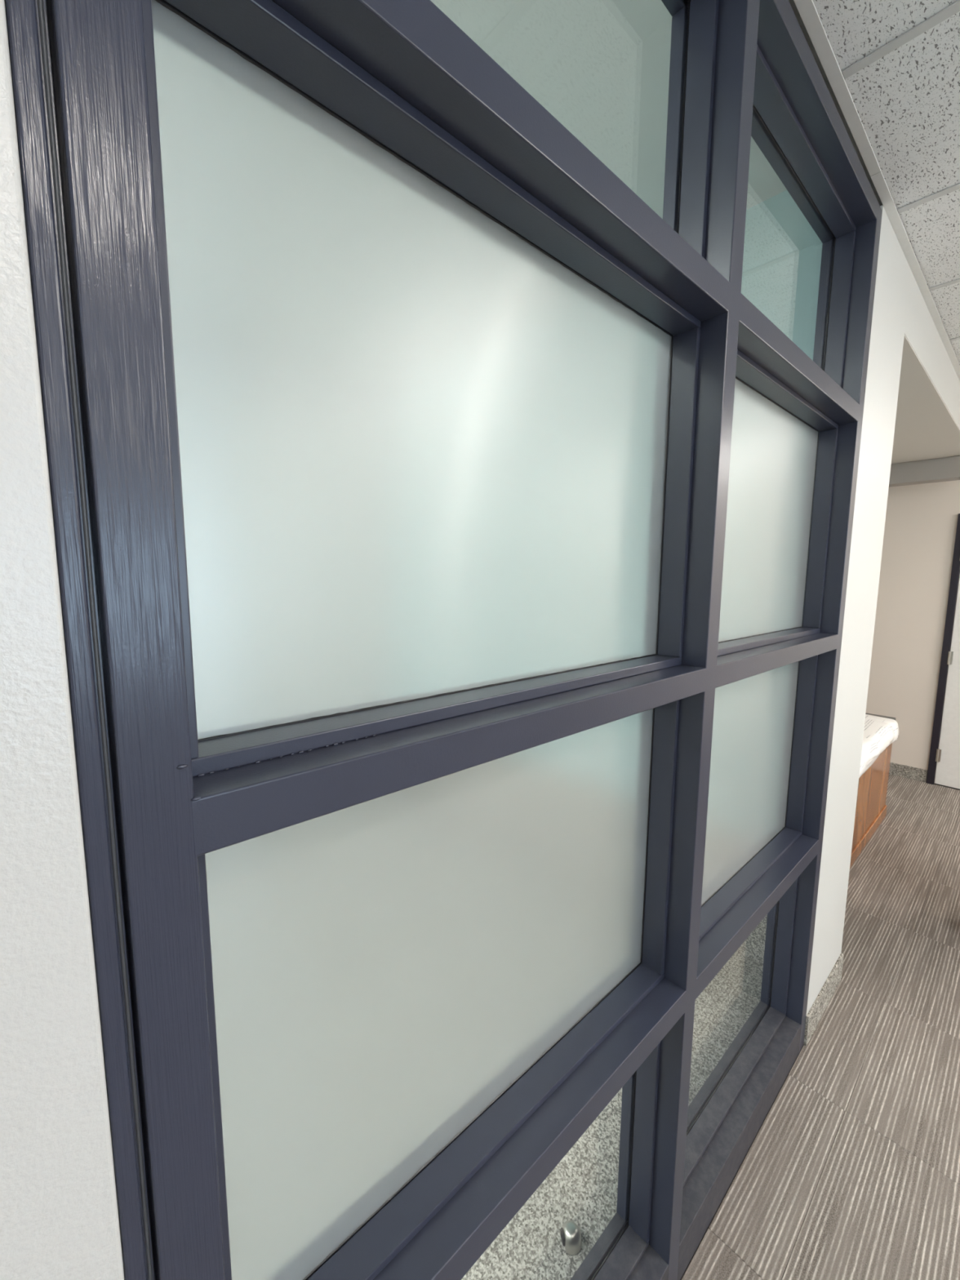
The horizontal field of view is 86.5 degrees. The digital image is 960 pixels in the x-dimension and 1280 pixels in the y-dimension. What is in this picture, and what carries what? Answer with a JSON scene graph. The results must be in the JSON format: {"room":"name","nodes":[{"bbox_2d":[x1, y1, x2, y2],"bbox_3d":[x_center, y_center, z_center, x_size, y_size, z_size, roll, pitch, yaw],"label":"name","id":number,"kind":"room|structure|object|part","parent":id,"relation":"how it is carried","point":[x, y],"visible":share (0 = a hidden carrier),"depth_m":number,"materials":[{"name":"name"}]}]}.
{"room":"office corridor","nodes":[
{"label":"office corridor","id":0,"kind":"room"},
{"bbox_2d":[0,0,959,1279],"bbox_3d":[0.911,-0.119,1.466,7.230,3.100,0.129,-6,9,-42],"label":"wall","id":1,"kind":"structure","parent":0,"point":[60,1220],"depth_m":0.33,"materials":[{"name":"white paint"}]},
{"bbox_2d":[4,0,882,1279],"bbox_3d":[0.393,0.162,1.027,1.885,2.643,0.129,-6,9,-42],"label":"window","id":2,"kind":"structure","parent":1,"relation":"in","point":[452,544],"depth_m":0.61,"materials":[{"name":"grey paint"}]},
{"bbox_3d":[0.041,-0.233,0.703,0.854,0.617,0.006,-6,9,-42],"label":"frosted pane","id":3,"kind":"part","parent":2,"relation":"part of","materials":[{"name":"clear glass"}]},
{"bbox_3d":[0.036,0.430,0.785,0.854,0.614,0.006,-6,9,-42],"label":"frosted pane","id":4,"kind":"part","parent":2,"relation":"part of","materials":[{"name":"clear glass"}]},
{"bbox_3d":[0.053,1.453,0.885,0.863,0.111,0.127,-6,9,-42],"label":"sill","id":5,"kind":"part","parent":2,"relation":"part of","materials":[{"name":"grey paint"}]},
{"bbox_3d":[0.725,1.383,1.491,0.862,0.111,0.127,-6,9,-42],"label":"sill","id":6,"kind":"part","parent":2,"relation":"part of","materials":[{"name":"grey paint"}]},
{"bbox_3d":[0.708,0.359,1.390,0.852,0.614,0.006,-6,9,-42],"label":"frosted pane","id":7,"kind":"part","parent":2,"relation":"part of","materials":[{"name":"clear glass"}]},
{"bbox_3d":[0.713,-0.303,1.308,0.852,0.617,0.006,-6,9,-42],"label":"frosted pane","id":8,"kind":"part","parent":2,"relation":"part of","materials":[{"name":"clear glass"}]},
{"bbox_2d":[804,951,844,1046],"bbox_3d":[1.297,1.333,1.915,0.455,0.114,0.010,-6,9,-42],"label":"baseboard","id":9,"kind":"structure","parent":1,"relation":"attached to","point":[822,1001],"depth_m":1.88,"materials":[{"name":"stone"}]},
{"bbox_2d":[793,0,959,381],"bbox_3d":[0.969,-1.223,1.274,7.230,0.024,0.023,-6,9,-42],"label":"trim","id":10,"kind":"structure","parent":1,"relation":"attached to","point":[806,9],"depth_m":1.24,"materials":[{"name":"metal"}]},
{"bbox_2d":[430,0,959,487],"bbox_3d":[1.137,-1.264,1.097,7.450,0.854,6.900,-6,9,-42],"label":"ceiling","id":11,"kind":"structure","parent":0,"point":[600,68],"depth_m":1.38,"materials":[{"name":"white tile"}]},
{"bbox_2d":[461,773,959,1279],"bbox_3d":[1.118,1.497,1.439,7.450,0.102,6.900,-6,9,-42],"label":"floor","id":12,"kind":"structure","parent":0,"point":[851,1171],"depth_m":1.52,"materials":[{"name":"grey carpet"}]},
{"bbox_2d":[560,1220,582,1255],"bbox_3d":[0.221,1.444,1.240,0.052,0.040,0.053,-6,9,-42],"label":"door stop","id":13,"kind":"object","parent":12,"relation":"on","point":[571,1235],"visible":1,"depth_m":1.23,"materials":[{"name":"metal"}]},
{"bbox_2d":[849,712,895,867],"bbox_3d":[2.000,0.879,3.272,1.407,0.690,0.782,-6,9,-42],"label":"desk","id":14,"kind":"object","parent":12,"relation":"on","point":[871,806],"visible":0.22,"depth_m":3.12,"materials":[{"name":"brown wood"}]},
{"bbox_3d":[2.247,0.887,2.995,1.395,0.590,0.025,-6,9,-42],"label":"panel","id":15,"kind":"part","parent":14,"relation":"part of","materials":[{"name":"brown wood"}]},
{"bbox_2d":[862,714,898,774],"bbox_3d":[2.161,0.631,3.057,1.290,0.151,0.356,-6,9,-42],"label":"paper sheet","id":16,"kind":"object","parent":14,"relation":"on","point":[876,757],"visible":0.13,"depth_m":3.34,"materials":[{"name":"white paper"}]},
{"bbox_2d":[858,715,898,777],"bbox_3d":[2.168,0.629,3.035,1.230,0.149,0.330,-6,9,-42],"label":"paper sheet","id":17,"kind":"object","parent":16,"relation":"on","point":[894,724],"visible":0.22,"depth_m":3.28,"materials":[{"name":"white paper"}]},
{"bbox_2d":[862,718,894,766],"bbox_3d":[2.165,0.619,3.007,1.130,0.127,0.298,-6,9,-42],"label":"paper sheet","id":18,"kind":"object","parent":17,"relation":"on","point":[882,733],"visible":0.3,"depth_m":3.12,"materials":[{"name":"white paper"}]},
{"bbox_2d":[858,737,879,777],"bbox_3d":[2.024,0.644,2.844,0.600,0.146,0.266,-6,9,-42],"label":"paper sheet","id":19,"kind":"object","parent":18,"relation":"on","point":[870,750],"visible":0.23,"depth_m":2.81,"materials":[{"name":"white paper"}]},
{"bbox_2d":[736,190,822,964],"bbox_3d":[0.293,-0.311,2.986,0.069,3.100,2.972,-6,9,-42],"label":"wall","id":20,"kind":"structure","parent":0,"point":[782,256],"depth_m":1.90,"materials":[{"name":"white paint"}]},
{"bbox_2d":[866,480,959,782],"bbox_3d":[4.340,-0.303,3.145,0.120,3.100,5.420,-6,9,-42],"label":"wall","id":21,"kind":"structure","parent":0,"point":[921,522],"depth_m":4.07,"materials":[{"name":"beige paint"}]},
{"bbox_2d":[888,761,927,782],"bbox_3d":[3.056,1.014,4.626,0.010,0.104,1.511,-6,9,-42],"label":"baseboard","id":22,"kind":"structure","parent":21,"relation":"attached to","point":[899,770],"depth_m":4.15,"materials":[{"name":"stone"}]},
{"bbox_2d":[926,513,959,790],"bbox_3d":[3.902,0.148,3.553,0.096,2.098,1.032,-6,9,-42],"label":"door","id":23,"kind":"structure","parent":21,"relation":"in","point":[947,757],"depth_m":3.93,"materials":[{"name":"paint"}]}
]}

